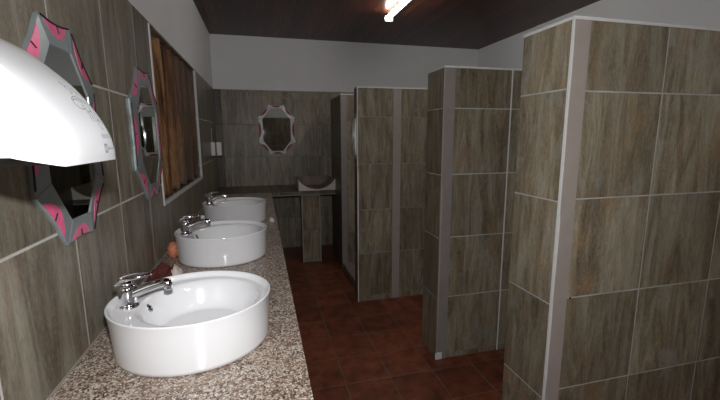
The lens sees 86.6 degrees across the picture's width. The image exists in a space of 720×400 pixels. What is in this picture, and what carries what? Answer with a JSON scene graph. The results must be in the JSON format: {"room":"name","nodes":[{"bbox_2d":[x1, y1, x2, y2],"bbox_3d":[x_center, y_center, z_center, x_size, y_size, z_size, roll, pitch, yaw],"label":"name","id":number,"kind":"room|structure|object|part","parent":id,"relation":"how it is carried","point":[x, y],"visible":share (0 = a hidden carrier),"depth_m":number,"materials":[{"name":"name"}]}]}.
{"room":"public restroom","nodes":[
{"label":"public restroom","id":0,"kind":"room"},
{"bbox_2d":[0,0,219,399],"bbox_3d":[-1.020,-0.098,1.428,0.200,2.737,7.070,-3,10,-14],"label":"wall","id":1,"kind":"structure","parent":0,"point":[54,296],"depth_m":1.25,"materials":[{"name":"tile"}]},
{"bbox_2d":[0,38,115,165],"bbox_3d":[-0.571,-0.174,0.588,0.264,0.240,0.265,-3,10,-14],"label":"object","id":2,"kind":"object","parent":1,"relation":"attached to","point":[45,120],"visible":1,"depth_m":0.55,"materials":[{"name":"white plastic"}]},
{"bbox_2d":[21,12,103,245],"bbox_3d":[-0.821,-0.184,1.076,0.018,0.603,0.413,-3,10,-14],"label":"octagonal mirror","id":3,"kind":"object","parent":1,"relation":"attached to","point":[68,197],"visible":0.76,"depth_m":1.04,"materials":[{"name":"clear glass"}]},
{"bbox_2d":[44,45,95,218],"bbox_3d":[-0.821,-0.182,1.076,0.010,0.462,0.281,-3,10,-14],"label":"mirror glass","id":4,"kind":"object","parent":3,"relation":"attached to","point":[72,189],"depth_m":1.08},
{"bbox_2d":[128,67,162,199],"bbox_3d":[-1.022,-0.313,1.842,0.018,0.603,0.446,-3,10,-14],"label":"octagonal mirror","id":5,"kind":"object","parent":1,"relation":"attached to","point":[144,115],"visible":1,"depth_m":1.79,"materials":[{"name":"clear glass"}]},
{"bbox_2d":[138,85,158,183],"bbox_3d":[-1.022,-0.311,1.842,0.010,0.462,0.304,-3,10,-14],"label":"mirror glass","id":6,"kind":"object","parent":5,"relation":"attached to","point":[147,115],"depth_m":1.83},
{"bbox_2d":[148,23,202,205],"bbox_3d":[-1.362,-0.549,2.719,0.195,0.954,1.480,-3,10,-14],"label":"window","id":7,"kind":"structure","parent":1,"relation":"in","point":[172,197],"depth_m":2.78,"materials":[{"name":"white metal"}]},
{"bbox_2d":[150,31,198,195],"bbox_3d":[-1.314,-0.559,2.730,0.074,0.932,1.478,-3,10,-14],"label":"curtain","id":8,"kind":"object","parent":7,"relation":"hanging from","point":[173,78],"visible":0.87,"depth_m":2.60,"materials":[{"name":"brown fabric"}]},
{"bbox_2d":[211,129,221,155],"bbox_3d":[-1.614,-0.650,4.285,0.108,0.300,0.100,-3,10,-14],"label":"wall dispenser","id":9,"kind":"object","parent":1,"relation":"attached to","point":[216,147],"visible":1,"depth_m":4.25,"materials":[{"name":"white plastic"}]},
{"bbox_2d":[330,94,354,269],"bbox_3d":[0.815,-0.263,4.774,2.265,1.954,0.604,-3,10,-14],"label":"tiled wall","id":10,"kind":"structure","parent":0,"point":[342,105],"depth_m":4.29,"materials":[{"name":"tile"}]},
{"bbox_2d":[209,34,478,247],"bbox_3d":[-0.071,-0.755,5.374,4.041,2.737,0.200,-3,10,-14],"label":"wall","id":11,"kind":"structure","parent":0,"point":[250,74],"depth_m":5.01,"materials":[{"name":"tile"}]},
{"bbox_2d":[257,105,295,154],"bbox_3d":[-1.082,-0.912,4.968,0.477,0.637,0.018,-3,10,-14],"label":"octagonal mirror","id":12,"kind":"object","parent":11,"relation":"attached to","point":[276,125],"visible":1,"depth_m":4.96,"materials":[{"name":"white mirror"}]},
{"bbox_2d":[262,109,290,150],"bbox_3d":[-1.082,-0.911,4.969,0.353,0.538,0.010,-3,10,-14],"label":"mirror glass","id":13,"kind":"object","parent":12,"relation":"attached to","point":[276,123],"depth_m":4.96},
{"bbox_2d":[354,86,427,301],"bbox_3d":[1.077,-0.071,3.707,2.302,1.921,0.125,-3,10,-14],"label":"tiled wall","id":14,"kind":"structure","parent":0,"point":[390,163],"depth_m":3.44,"materials":[{"name":"tile"}]},
{"bbox_2d":[352,113,356,158],"bbox_3d":[-0.047,-0.556,3.335,0.022,0.390,0.104,-3,10,-14],"label":"wall fitting","id":15,"kind":"object","parent":14,"relation":"attached to","point":[354,128],"visible":1,"depth_m":3.31,"materials":[{"name":"white plastic"}]},
{"bbox_3d":[-0.040,-0.556,3.337,0.006,0.390,0.104,-3,10,-14],"label":"plate","id":16,"kind":"part","parent":15,"relation":"part of","materials":[{"name":"silver metal"}]},
{"bbox_3d":[-0.017,-0.004,3.370,0.010,1.909,0.009,-3,10,-14],"label":"edge trim","id":17,"kind":"part","parent":14,"relation":"part of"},
{"bbox_3d":[1.073,-1.013,3.551,2.301,0.011,0.124,-3,10,-14],"label":"trim","id":18,"kind":"part","parent":14,"relation":"part of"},
{"bbox_2d":[283,244,504,399],"bbox_3d":[0.846,1.224,2.134,4.041,0.120,7.470,-3,10,-14],"label":"floor","id":19,"kind":"structure","parent":0,"point":[353,349],"depth_m":2.73,"materials":[{"name":"tile"}]},
{"bbox_2d":[46,193,313,399],"bbox_3d":[-0.793,0.689,2.365,0.628,0.877,4.200,-3,10,-14],"label":"countertop","id":20,"kind":"structure","parent":19,"relation":"on","point":[276,369],"depth_m":1.04,"materials":[{"name":"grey stone"}]},
{"bbox_2d":[140,262,183,284],"bbox_3d":[-0.879,0.323,1.709,0.153,0.066,0.296,-3,10,-14],"label":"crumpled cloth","id":21,"kind":"object","parent":20,"relation":"on","point":[163,270],"visible":0.6,"depth_m":1.70,"materials":[{"name":"red fabric"}]},
{"bbox_2d":[167,242,177,257],"bbox_3d":[-0.987,0.263,2.019,0.063,0.089,0.072,-3,10,-14],"label":"shell ornament","id":22,"kind":"object","parent":20,"relation":"on","point":[172,252],"visible":0.75,"depth_m":2.00,"materials":[{"name":"orange"}]},
{"bbox_2d":[104,270,269,376],"bbox_3d":[-0.516,0.324,1.187,0.478,0.230,0.438,-3,10,-14],"label":"washbasin","id":23,"kind":"object","parent":20,"relation":"in","point":[194,322],"visible":1,"depth_m":1.10,"materials":[{"name":"white ceramic"}]},
{"bbox_2d":[112,271,172,310],"bbox_3d":[-0.646,0.266,1.144,0.157,0.101,0.064,-3,10,-14],"label":"faucet","id":24,"kind":"object","parent":23,"relation":"on","point":[128,292],"depth_m":1.13,"materials":[{"name":"silver metal"}]},
{"bbox_2d":[174,214,266,267],"bbox_3d":[-0.733,0.184,2.036,0.478,0.230,0.438,-3,10,-14],"label":"washbasin","id":25,"kind":"object","parent":20,"relation":"in","point":[202,243],"visible":1,"depth_m":1.92,"materials":[{"name":"white ceramic"}]},
{"bbox_2d":[178,214,210,235],"bbox_3d":[-0.862,0.127,1.993,0.157,0.101,0.064,-3,10,-14],"label":"faucet","id":26,"kind":"object","parent":25,"relation":"on","point":[185,225],"depth_m":1.97,"materials":[{"name":"silver metal"}]},
{"bbox_2d":[202,191,266,221],"bbox_3d":[-0.948,0.043,2.899,0.478,0.230,0.438,-3,10,-14],"label":"washbasin","id":27,"kind":"object","parent":20,"relation":"in","point":[219,207],"visible":0.99,"depth_m":2.79,"materials":[{"name":"white ceramic"}]},
{"bbox_2d":[205,191,226,205],"bbox_3d":[-1.077,-0.015,2.855,0.157,0.101,0.064,-3,10,-14],"label":"faucet","id":28,"kind":"object","parent":27,"relation":"on","point":[209,198],"depth_m":2.84,"materials":[{"name":"silver metal"}]},
{"bbox_2d":[300,195,321,262],"bbox_3d":[-0.609,0.328,4.696,0.225,0.827,0.226,-3,10,-14],"label":"tiled pillar","id":29,"kind":"structure","parent":19,"relation":"on","point":[310,209],"depth_m":4.60,"materials":[{"name":"tile"}]},
{"bbox_2d":[214,184,335,196],"bbox_3d":[-1.049,-0.119,4.738,1.375,0.047,0.723,-3,10,-14],"label":"tiled ledge","id":30,"kind":"object","parent":29,"relation":"on","point":[275,190],"visible":0.64,"depth_m":4.55,"materials":[{"name":"tile"}]},
{"bbox_3d":[-0.954,-0.045,4.399,1.366,0.011,0.005,-3,10,-14],"label":"edge trim","id":31,"kind":"part","parent":30,"relation":"part of","materials":[{"name":"grey metal"}]},
{"bbox_2d":[295,175,334,190],"bbox_3d":[-0.560,-0.213,4.719,0.436,0.133,0.435,-3,10,-14],"label":"stone basin","id":32,"kind":"object","parent":30,"relation":"on","point":[326,182],"visible":1,"depth_m":4.80,"materials":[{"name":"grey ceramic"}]},
{"bbox_3d":[-0.685,0.351,4.567,0.012,0.825,0.012,-3,10,-14],"label":"edge trim","id":33,"kind":"part","parent":29,"relation":"part of","materials":[{"name":"grey metal"}]},
{"bbox_3d":[-0.479,0.341,4.620,0.012,0.825,0.012,-3,10,-14],"label":"edge trim","id":34,"kind":"part","parent":29,"relation":"part of","materials":[{"name":"grey metal"}]},
{"bbox_2d":[343,262,354,287],"bbox_3d":[-0.049,0.814,4.017,0.108,0.085,0.755,-3,10,-14],"label":"kerb","id":35,"kind":"object","parent":19,"relation":"on","point":[348,267],"visible":0.49,"depth_m":4.13,"materials":[{"name":"tile"}]},
{"bbox_2d":[193,0,599,48],"bbox_3d":[0.833,-1.575,1.671,4.041,0.080,7.470,-3,10,-14],"label":"ceiling","id":36,"kind":"structure","parent":0,"point":[465,24],"depth_m":4.06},
{"bbox_2d":[384,0,411,21],"bbox_3d":[0.447,-1.757,3.294,0.096,0.085,1.240,-3,10,-14],"label":"fluorescent light","id":37,"kind":"object","parent":36,"relation":"attached to","point":[387,18],"visible":1,"depth_m":3.63,"materials":[{"name":"white plastic"}]},
{"bbox_2d":[422,65,521,359],"bbox_3d":[1.456,0.076,2.807,2.026,1.921,0.250,-3,10,-14],"label":"tiled wall","id":38,"kind":"structure","parent":0,"point":[473,112],"depth_m":2.51,"materials":[{"name":"tile"}]},
{"bbox_3d":[0.517,0.145,2.451,0.011,1.909,0.009,-3,10,-14],"label":"edge trim","id":39,"kind":"part","parent":38,"relation":"part of","materials":[{"name":"grey metal"}]},
{"bbox_3d":[1.454,-0.867,2.655,2.017,0.011,0.244,-3,10,-14],"label":"trim","id":40,"kind":"part","parent":38,"relation":"part of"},
{"bbox_2d":[478,0,719,68],"bbox_3d":[2.699,-0.272,2.374,0.200,2.737,7.070,-3,10,-14],"label":"wall","id":41,"kind":"structure","parent":0,"point":[508,52],"depth_m":3.28,"materials":[{"name":"paint"}]},
{"bbox_2d":[502,15,719,399],"bbox_3d":[1.704,0.227,1.885,2.013,1.921,0.274,-3,10,-14],"label":"tiled wall","id":42,"kind":"structure","parent":0,"point":[614,291],"depth_m":1.58,"materials":[{"name":"tile"}]},
{"bbox_3d":[0.768,0.299,1.513,0.011,1.909,0.009,-3,10,-14],"label":"edge trim","id":43,"kind":"part","parent":42,"relation":"part of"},
{"bbox_3d":[1.700,-0.715,1.730,2.012,0.011,0.274,-3,10,-14],"label":"trim","id":44,"kind":"part","parent":42,"relation":"part of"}
]}

